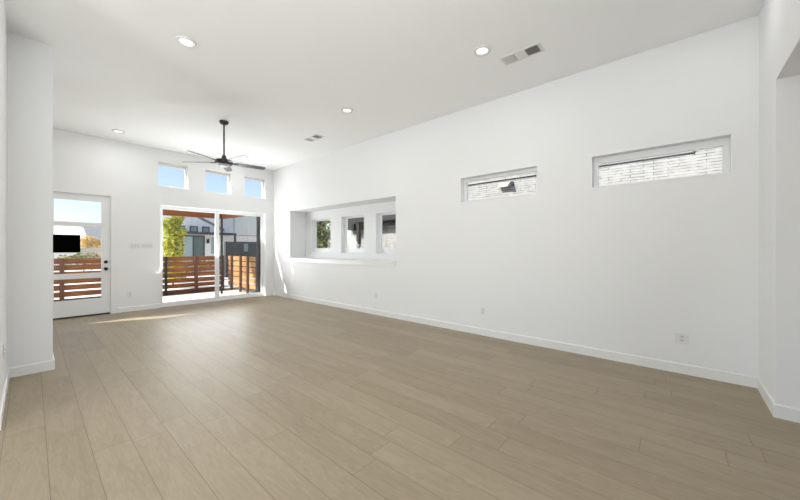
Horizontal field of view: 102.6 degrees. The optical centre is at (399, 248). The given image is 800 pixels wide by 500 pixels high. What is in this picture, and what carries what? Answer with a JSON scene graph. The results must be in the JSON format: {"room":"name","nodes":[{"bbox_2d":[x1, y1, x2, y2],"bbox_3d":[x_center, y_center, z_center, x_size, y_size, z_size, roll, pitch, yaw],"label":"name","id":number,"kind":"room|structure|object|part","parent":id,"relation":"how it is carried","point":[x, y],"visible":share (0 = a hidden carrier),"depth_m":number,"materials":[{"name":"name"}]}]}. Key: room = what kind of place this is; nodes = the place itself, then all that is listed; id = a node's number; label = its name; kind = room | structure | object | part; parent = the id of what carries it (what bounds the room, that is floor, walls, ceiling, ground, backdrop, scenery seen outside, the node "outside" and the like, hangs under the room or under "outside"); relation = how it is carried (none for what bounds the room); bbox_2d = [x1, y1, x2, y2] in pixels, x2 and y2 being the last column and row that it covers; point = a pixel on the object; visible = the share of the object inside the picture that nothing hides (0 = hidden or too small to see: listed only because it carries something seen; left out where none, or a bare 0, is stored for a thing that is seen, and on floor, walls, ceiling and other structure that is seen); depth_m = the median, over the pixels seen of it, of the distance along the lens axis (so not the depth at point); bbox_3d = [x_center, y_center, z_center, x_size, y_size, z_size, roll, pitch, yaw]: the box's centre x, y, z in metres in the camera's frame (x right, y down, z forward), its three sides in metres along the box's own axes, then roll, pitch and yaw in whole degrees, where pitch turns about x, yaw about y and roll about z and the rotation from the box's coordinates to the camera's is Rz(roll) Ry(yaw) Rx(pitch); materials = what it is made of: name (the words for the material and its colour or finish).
{"room":"empty living room","nodes":[
{"label":"empty living room","id":0,"kind":"room"},
{"bbox_2d":[0,0,6,401],"bbox_3d":[-3.631,-0.459,2.831,1.495,3.658,0.156,0,0,41],"label":"wall","id":1,"kind":"structure","parent":0,"point":[3,26],"depth_m":2.91,"materials":[{"name":"white paint"}]},
{"bbox_2d":[0,368,8,429],"bbox_3d":[-3.569,1.316,2.891,1.480,0.108,0.015,0,0,41],"label":"baseboard","id":2,"kind":"structure","parent":1,"relation":"attached to","point":[5,388],"depth_m":2.75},
{"bbox_2d":[53,129,272,307],"bbox_3d":[-6.905,-0.459,5.912,0.180,3.658,9.475,0,0,41],"label":"wall","id":3,"kind":"structure","parent":0,"point":[83,161],"depth_m":7.11,"materials":[{"name":"white paint"}]},
{"bbox_2d":[53,186,116,319],"bbox_3d":[-6.419,0.087,6.393,0.203,2.565,1.160,0,0,41],"label":"door","id":4,"kind":"structure","parent":3,"relation":"in","point":[107,304],"depth_m":6.54,"materials":[{"name":"white paint"}]},
{"bbox_3d":[-6.506,-0.093,6.237,0.027,0.347,0.400,0,0,41],"label":"blackout panel","id":5,"kind":"part","parent":4,"relation":"part of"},
{"bbox_2d":[130,243,139,248],"bbox_3d":[-5.809,-0.055,7.029,0.010,0.116,0.164,0,0,41],"label":"light switch","id":6,"kind":"object","parent":3,"relation":"attached to","point":[132,245],"visible":1,"depth_m":7.02,"materials":[{"name":"white plastic"}]},
{"bbox_2d":[117,303,159,312],"bbox_3d":[-5.757,1.316,7.086,0.015,0.108,0.745,0,0,41],"label":"baseboard","id":7,"kind":"structure","parent":3,"relation":"attached to","point":[149,306],"depth_m":7.06,"materials":[{"name":"white wood"}]},
{"bbox_2d":[141,243,152,248],"bbox_3d":[-5.675,-0.054,7.184,0.010,0.113,0.197,0,0,41],"label":"light switch","id":8,"kind":"object","parent":3,"relation":"attached to","point":[143,245],"visible":1,"depth_m":7.18,"materials":[{"name":"white plastic"}]},
{"bbox_2d":[158,163,186,188],"bbox_3d":[-5.449,-1.715,7.650,0.060,0.550,0.600,0,0,41],"label":"window","id":9,"kind":"structure","parent":3,"relation":"in","point":[160,164],"depth_m":7.79,"materials":[{"name":"white plastic"}]},
{"bbox_2d":[160,205,263,306],"bbox_3d":[-4.787,0.185,8.380,0.127,2.370,2.480,0,0,41],"label":"door","id":10,"kind":"structure","parent":3,"relation":"in","point":[217,297],"depth_m":8.34,"materials":[{"name":"white plastic"}]},
{"bbox_3d":[-5.157,0.182,7.925,0.040,2.303,1.256,0,0,41],"label":"sliding panel","id":11,"kind":"part","parent":10,"relation":"part of","materials":[{"name":"clear glass"}]},
{"bbox_3d":[-4.422,0.182,8.840,0.040,2.303,1.254,0,0,41],"label":"fixed panel","id":12,"kind":"part","parent":10,"relation":"part of","materials":[{"name":"clear glass"}]},
{"bbox_2d":[206,171,228,193],"bbox_3d":[-4.803,-1.715,8.394,0.060,0.550,0.610,0,0,41],"label":"window","id":13,"kind":"structure","parent":3,"relation":"in","point":[210,172],"depth_m":8.52,"materials":[{"name":"white plastic"}]},
{"bbox_2d":[245,177,263,197],"bbox_3d":[-4.179,-1.715,9.113,0.060,0.550,0.585,0,0,41],"label":"window","id":14,"kind":"structure","parent":3,"relation":"in","point":[247,178],"depth_m":9.27,"materials":[{"name":"white plastic"}]},
{"bbox_2d":[265,291,272,295],"bbox_3d":[-3.811,1.316,9.327,0.015,0.108,0.230,0,0,41],"label":"baseboard","id":15,"kind":"structure","parent":3,"relation":"attached to","point":[271,292],"depth_m":9.31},
{"bbox_2d":[4,0,763,170],"bbox_3d":[-3.165,-2.413,2.784,9.930,0.250,9.655,0,0,41],"label":"ceiling","id":16,"kind":"structure","parent":0,"point":[281,73],"depth_m":3.80,"materials":[{"name":"white paint"}]},
{"bbox_2d":[112,129,124,133],"bbox_3d":[-5.492,-2.278,6.244,0.196,0.020,0.196,0,0,41],"label":"recessed light","id":17,"kind":"object","parent":16,"relation":"in","point":[113,130],"visible":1,"depth_m":6.23,"materials":[{"name":"white"}]},
{"bbox_2d":[175,35,196,47],"bbox_3d":[-2.361,-2.278,3.534,0.196,0.020,0.196,0,0,41],"label":"recessed light","id":18,"kind":"object","parent":16,"relation":"in","point":[185,41],"visible":1,"depth_m":3.53,"materials":[{"name":"white plastic"}]},
{"bbox_2d":[187,120,265,171],"bbox_3d":[-3.132,-1.879,5.770,1.356,0.818,1.358,0,0,41],"label":"ceiling fan","id":19,"kind":"object","parent":16,"relation":"hanging from","point":[223,162],"visible":1,"depth_m":5.74,"materials":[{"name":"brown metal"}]},
{"bbox_3d":[-3.285,-1.548,5.352,0.118,0.034,0.555,0,0,15],"label":"blade","id":20,"kind":"part","parent":19,"relation":"part of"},
{"bbox_3d":[-3.331,-1.548,6.183,0.118,0.034,0.555,0,0,-21],"label":"blade","id":21,"kind":"part","parent":19,"relation":"part of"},
{"bbox_3d":[-2.806,-1.548,5.538,0.555,0.034,0.118,0,0,33],"label":"blade","id":22,"kind":"part","parent":19,"relation":"part of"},
{"bbox_3d":[-2.834,-1.548,6.051,0.555,0.034,0.118,0,0,-39],"label":"blade","id":23,"kind":"part","parent":19,"relation":"part of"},
{"bbox_2d":[303,134,323,141],"bbox_3d":[-1.790,-2.280,6.633,0.460,0.015,0.190,0,0,41],"label":"ceiling vent","id":24,"kind":"object","parent":16,"relation":"in","point":[314,137],"visible":1,"depth_m":6.63,"materials":[{"name":"white metal"}]},
{"bbox_2d":[341,107,352,112],"bbox_3d":[-0.877,-2.278,5.290,0.196,0.020,0.196,0,0,41],"label":"recessed light","id":25,"kind":"object","parent":16,"relation":"in","point":[344,109],"visible":1,"depth_m":5.27,"materials":[{"name":"white plastic"}]},
{"bbox_2d":[473,45,490,55],"bbox_3d":[0.946,-2.278,3.694,0.196,0.020,0.196,0,0,41],"label":"recessed light","id":26,"kind":"object","parent":16,"relation":"in","point":[481,50],"visible":1,"depth_m":3.69,"materials":[{"name":"white plastic"}]},
{"bbox_2d":[500,42,544,64],"bbox_3d":[1.435,-2.280,3.773,0.460,0.015,0.190,0,0,41],"label":"ceiling vent","id":27,"kind":"object","parent":16,"relation":"in","point":[536,48],"visible":1,"depth_m":3.76,"materials":[{"name":"white metal"}]},
{"bbox_2d":[0,295,799,499],"bbox_3d":[-2.089,1.430,1.850,12.780,0.120,9.655,0,0,41],"label":"floor","id":28,"kind":"structure","parent":0,"point":[271,397],"depth_m":2.54,"materials":[{"name":"brown wood"}]},
{"bbox_2d":[7,32,52,367],"bbox_3d":[-4.411,-0.459,3.724,0.855,3.658,0.482,0,0,41],"label":"wall pier","id":29,"kind":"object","parent":28,"relation":"on","point":[29,61],"visible":0.89,"depth_m":3.50,"materials":[{"name":"white paint"}]},
{"bbox_2d":[9,360,52,377],"bbox_3d":[-4.031,1.316,3.498,0.015,0.108,0.326,0,0,41],"label":"baseboard","id":30,"kind":"object","parent":29,"relation":"attached to","point":[38,367],"visible":0.82,"depth_m":3.49,"materials":[{"name":"white wood"}]},
{"bbox_2d":[273,15,758,376],"bbox_3d":[-0.059,-0.459,6.361,9.930,3.658,0.180,0,0,41],"label":"wall","id":31,"kind":"structure","parent":0,"point":[625,269],"depth_m":4.17,"materials":[{"name":"white paint"}]},
{"bbox_2d":[296,198,395,259],"bbox_3d":[-1.280,-0.389,7.854,4.190,1.577,0.475,0,0,41],"label":"wall niche","id":32,"kind":"object","parent":31,"relation":"in","point":[371,210],"visible":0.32,"depth_m":8.16,"materials":[{"name":"white paint"}]},
{"bbox_2d":[314,219,330,252],"bbox_3d":[-2.083,-0.341,8.826,0.897,0.912,0.060,0,0,41],"label":"window","id":33,"kind":"structure","parent":32,"relation":"attached to","point":[319,250],"depth_m":9.02,"materials":[{"name":"white plastic"}]},
{"bbox_2d":[289,257,396,266],"bbox_3d":[-1.396,0.311,7.712,3.940,0.107,0.523,0,0,41],"label":"window sill","id":34,"kind":"structure","parent":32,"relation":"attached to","point":[366,262],"depth_m":7.26,"materials":[{"name":"white paint"}]},
{"bbox_2d":[344,215,363,252],"bbox_3d":[-1.091,-0.341,7.966,0.858,0.912,0.060,0,0,41],"label":"window","id":35,"kind":"structure","parent":32,"relation":"attached to","point":[346,250],"depth_m":8.15,"materials":[{"name":"white plastic"}]},
{"bbox_2d":[379,212,395,253],"bbox_3d":[-0.131,-0.341,7.132,0.879,0.912,0.060,0,0,41],"label":"window","id":36,"kind":"structure","parent":32,"relation":"attached to","point":[381,250],"depth_m":7.36,"materials":[{"name":"white plastic"}]},
{"bbox_2d":[481,307,484,314],"bbox_3d":[1.309,0.987,5.049,0.072,0.116,0.009,0,0,41],"label":"wall outlet","id":37,"kind":"object","parent":31,"relation":"attached to","point":[482,308],"visible":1,"depth_m":5.04,"materials":[{"name":"white plastic"}]},
{"bbox_2d":[460,165,537,202],"bbox_3d":[1.522,-0.966,4.969,1.235,0.412,0.160,0,0,41],"label":"window","id":38,"kind":"structure","parent":31,"relation":"in","point":[466,181],"depth_m":4.98,"materials":[{"name":"white plastic"}]},
{"bbox_2d":[273,291,758,387],"bbox_3d":[-0.112,1.316,6.278,9.600,0.108,0.015,0,0,41],"label":"baseboard","id":39,"kind":"structure","parent":31,"relation":"attached to","point":[718,375],"depth_m":4.21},
{"bbox_2d":[591,133,732,188],"bbox_3d":[2.956,-0.966,3.724,1.260,0.420,0.161,0,0,41],"label":"window","id":40,"kind":"structure","parent":31,"relation":"in","point":[724,143],"depth_m":3.62,"materials":[{"name":"white plastic"}]},
{"bbox_2d":[675,332,688,344],"bbox_3d":[3.087,0.986,3.506,0.118,0.116,0.009,0,0,41],"label":"wall outlet","id":41,"kind":"object","parent":31,"relation":"attached to","point":[682,338],"visible":1,"depth_m":3.50,"materials":[{"name":"white plastic"}]},
{"bbox_2d":[759,0,799,408],"bbox_3d":[0.469,-0.459,-0.490,0.150,3.658,9.475,0,0,41],"label":"wall","id":42,"kind":"structure","parent":0,"point":[779,20],"depth_m":2.58,"materials":[{"name":"white paint"}]},
{"bbox_2d":[757,378,775,414],"bbox_3d":[3.275,1.316,2.869,0.015,0.108,0.694,0,0,41],"label":"baseboard","id":43,"kind":"structure","parent":42,"relation":"attached to","point":[766,396],"depth_m":2.84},
{"bbox_3d":[3.336,-0.100,0.525,2.850,2.940,3.066,0,0,41],"label":"wall","id":44,"kind":"structure","parent":0,"visible":0},
{"bbox_2d":[773,403,799,422],"bbox_3d":[4.119,1.316,1.667,2.865,0.108,0.015,0,0,41],"label":"baseboard","id":45,"kind":"structure","parent":44,"relation":"attached to","point":[788,413],"depth_m":2.56,"materials":[{"name":"white wood"}]},
{"label":"outside","id":46,"kind":"structure","parent":0,"visible":0},
{"bbox_2d":[54,269,260,299],"bbox_3d":[-20.133,1.620,24.097,78.000,0.300,70.000,0,0,41],"label":"ground","id":47,"kind":"structure","parent":46,"point":[226,280],"depth_m":13.04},
{"bbox_2d":[54,227,86,264],"bbox_3d":[-25.242,-0.055,21.415,3.000,3.050,6.050,0,0,41],"label":"gabled house","id":48,"kind":"structure","parent":47,"relation":"on","point":[57,230],"depth_m":23.18,"materials":[{"name":"paint"}]},
{"bbox_2d":[57,253,100,270],"bbox_3d":[-15.507,0.783,15.708,0.632,1.373,1.953,0,0,41],"label":"hedge","id":49,"kind":"object","parent":47,"relation":"on","point":[78,255],"visible":0.34,"depth_m":15.61,"materials":[{"name":"green plant"}]},
{"bbox_2d":[80,235,100,269],"bbox_3d":[-20.902,0.289,21.669,0.704,2.362,1.182,0,0,41],"label":"tree","id":50,"kind":"object","parent":47,"relation":"on","point":[89,242],"visible":0.83,"depth_m":21.53,"materials":[{"name":"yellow plant"}]},
{"bbox_2d":[81,227,100,264],"bbox_3d":[-26.107,-0.130,27.893,5.000,3.200,5.900,0,0,41],"label":"stucco house","id":51,"kind":"structure","parent":47,"relation":"on","point":[90,231],"depth_m":25.80,"materials":[{"name":"grey paint"}]},
{"bbox_2d":[163,216,186,288],"bbox_3d":[-8.317,0.059,11.741,0.872,2.822,0.904,0,0,41],"label":"young tree","id":52,"kind":"object","parent":47,"relation":"on","point":[170,246],"visible":0.59,"depth_m":11.64,"materials":[{"name":"green plant"}]},
{"bbox_2d":[163,260,220,277],"bbox_3d":[-9.482,0.920,14.243,0.773,1.100,2.904,0,0,41],"label":"shrub","id":53,"kind":"object","parent":47,"relation":"on","point":[198,260],"visible":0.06,"depth_m":14.56,"materials":[{"name":"green plant"}]},
{"bbox_2d":[163,215,260,271],"bbox_3d":[-12.981,-0.680,22.458,7.350,4.300,8.500,0,0,41],"label":"house","id":54,"kind":"structure","parent":47,"relation":"on","point":[199,239],"depth_m":19.88,"materials":[{"name":"white paint"}]},
{"bbox_3d":[-12.623,0.290,19.035,0.020,2.000,0.520,0,0,41],"label":"pane","id":55,"kind":"part","parent":54,"relation":"part of","materials":[{"name":"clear glass"}]},
{"bbox_3d":[-12.425,0.295,19.247,0.100,2.150,1.220,0,0,41],"label":"patio door","id":56,"kind":"part","parent":54,"relation":"part of","materials":[{"name":"glass"}]},
{"bbox_3d":[-12.242,0.290,19.473,0.020,2.000,0.520,0,0,41],"label":"pane","id":57,"kind":"part","parent":54,"relation":"part of","materials":[{"name":"clear glass"}]},
{"bbox_3d":[-11.688,-0.195,20.111,0.020,1.030,0.350,0,0,41],"label":"pane","id":58,"kind":"part","parent":54,"relation":"part of","materials":[{"name":"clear glass"}]},
{"bbox_3d":[-9.628,-1.760,22.354,0.149,1.740,3.660,0,0,41],"label":"panel","id":59,"kind":"part","parent":54,"relation":"part of","materials":[{"name":"white"}]},
{"bbox_2d":[163,285,260,295],"bbox_3d":[-8.489,1.518,8.793,0.850,0.105,11.850,0,0,41],"label":"gravel strip","id":60,"kind":"object","parent":47,"relation":"on","point":[260,285],"depth_m":10.89,"materials":[{"name":"grey gravel"}]},
{"bbox_2d":[54,256,223,301],"bbox_3d":[-8.244,0.860,9.066,0.118,1.210,6.085,0,0,41],"label":"fence","id":61,"kind":"object","parent":60,"relation":"on","point":[61,267],"visible":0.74,"depth_m":10.07,"materials":[{"name":"brown wood"}]},
{"bbox_3d":[-8.831,0.860,8.368,0.089,1.210,0.090,0,0,41],"label":"fence post","id":62,"kind":"part","parent":61,"relation":"part of","materials":[{"name":"brown wood"}]},
{"bbox_3d":[-7.356,0.860,10.067,0.089,1.210,0.060,0,0,41],"label":"fence post","id":63,"kind":"part","parent":61,"relation":"part of","materials":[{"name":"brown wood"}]},
{"bbox_3d":[-6.806,0.860,10.701,0.089,1.210,0.090,0,0,41],"label":"fence post","id":64,"kind":"part","parent":61,"relation":"part of","materials":[{"name":"brown wood"}]},
{"bbox_3d":[-6.268,0.860,11.321,0.089,1.210,0.090,0,0,41],"label":"fence post","id":65,"kind":"part","parent":61,"relation":"part of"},
{"bbox_2d":[317,221,325,246],"bbox_3d":[-4.201,0.110,13.313,0.200,2.720,2.600,0,0,41],"label":"garden arbor","id":66,"kind":"object","parent":60,"relation":"on","point":[320,222],"visible":0.07,"depth_m":14.08,"materials":[{"name":"green plant"}]},
{"bbox_2d":[224,241,260,277],"bbox_3d":[-7.191,0.560,18.107,0.200,1.820,5.080,0,0,41],"label":"wall","id":67,"kind":"structure","parent":47,"relation":"on","point":[230,248],"depth_m":16.60,"materials":[{"name":"grey"}]},
{"bbox_3d":[-8.173,-0.040,16.960,0.020,0.420,0.260,0,0,41],"label":"pane","id":68,"kind":"part","parent":67,"relation":"part of","materials":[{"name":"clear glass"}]},
{"bbox_2d":[351,147,721,247],"bbox_3d":[5.883,-1.455,9.294,18.500,5.850,4.250,0,0,41],"label":"brick house","id":69,"kind":"structure","parent":47,"relation":"on","point":[706,161],"depth_m":7.40,"materials":[{"name":"white brick"}]},
{"bbox_2d":[348,214,395,247],"bbox_3d":[-0.520,-0.390,12.062,4.500,3.720,0.455,0,0,41],"label":"porch","id":70,"kind":"object","parent":69,"relation":"attached to","point":[388,221],"visible":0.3,"depth_m":12.80,"materials":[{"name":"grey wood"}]},
{"bbox_2d":[351,224,355,230],"bbox_3d":[-1.908,-0.870,13.164,0.180,0.280,0.140,0,0,41],"label":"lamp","id":71,"kind":"object","parent":70,"relation":"attached to","point":[353,226],"depth_m":13.10,"materials":[{"name":"black metal"}]},
{"bbox_3d":[-1.657,0.220,12.880,0.150,2.500,0.120,0,0,41],"label":"porch post","id":72,"kind":"part","parent":70,"relation":"part of","materials":[{"name":"grey metal"}]},
{"bbox_2d":[498,181,512,187],"bbox_3d":[3.024,-1.835,9.180,0.391,0.160,0.169,0,0,41],"label":"wall vent","id":73,"kind":"object","parent":69,"relation":"attached to","point":[506,184],"visible":1,"depth_m":9.14,"materials":[{"name":"beige metal"}]},
{"bbox_2d":[498,182,508,187],"bbox_3d":[2.993,-1.835,9.214,0.300,0.150,0.159,0,0,41],"label":"hood","id":74,"kind":"object","parent":73,"relation":"attached to","point":[506,184],"depth_m":9.18,"materials":[{"name":"beige metal"}]},
{"bbox_2d":[468,151,694,185],"bbox_3d":[3.807,-2.032,8.594,6.282,0.128,0.028,0,0,41],"label":"conduit","id":75,"kind":"object","parent":69,"relation":"attached to","point":[693,151],"visible":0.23,"depth_m":7.41,"materials":[{"name":"white metal"}]},
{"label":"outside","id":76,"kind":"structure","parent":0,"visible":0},
{"bbox_2d":[163,287,260,302],"bbox_3d":[-7.202,1.505,7.675,2.560,0.130,11.850,0,0,41],"label":"patio","id":77,"kind":"structure","parent":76,"point":[181,297],"depth_m":9.79,"materials":[{"name":"concrete"}]},
{"bbox_2d":[163,209,243,293],"bbox_3d":[-5.744,0.075,8.859,1.910,2.730,2.370,0,0,41],"label":"porch roof","id":78,"kind":"structure","parent":77,"relation":"on","point":[166,212],"depth_m":9.75,"materials":[{"name":"brown wood"}]},
{"bbox_3d":[-5.691,0.251,10.224,0.060,2.379,0.050,0,0,41],"label":"porch post","id":79,"kind":"part","parent":78,"relation":"part of","materials":[{"name":"brown wood"}]},
{"bbox_2d":[228,256,255,292],"bbox_3d":[-5.247,0.845,10.625,2.345,1.190,0.088,0,0,41],"label":"fence","id":80,"kind":"object","parent":77,"relation":"on","point":[239,259],"visible":0.84,"depth_m":10.62,"materials":[{"name":"brown wood"}]},
{"bbox_3d":[-5.855,0.845,11.134,0.090,1.190,0.059,0,0,41],"label":"fence post","id":81,"kind":"part","parent":80,"relation":"part of","materials":[{"name":"brown wood"}]},
{"bbox_3d":[-5.311,0.845,10.662,0.090,1.190,0.059,0,0,41],"label":"fence post","id":82,"kind":"part","parent":80,"relation":"part of","materials":[{"name":"brown wood"}]},
{"bbox_3d":[-4.911,0.845,10.314,0.090,1.190,0.059,0,0,41],"label":"fence post","id":83,"kind":"part","parent":80,"relation":"part of","materials":[{"name":"brown wood"}]},
{"bbox_2d":[256,216,259,292],"bbox_3d":[-4.320,0.225,9.775,0.100,2.430,0.080,0,0,41],"label":"drain pipe","id":84,"kind":"object","parent":77,"relation":"on","point":[257,218],"visible":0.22,"depth_m":9.75,"materials":[{"name":"grey metal"}]},
{"bbox_2d":[317,220,330,247],"bbox_3d":[-3.428,0.002,12.067,2.574,2.936,1.903,0,0,41],"label":"tree","id":85,"kind":"object","parent":77,"relation":"on","point":[321,233],"visible":0.1,"depth_m":11.93,"materials":[{"name":"green plant"}]}
]}

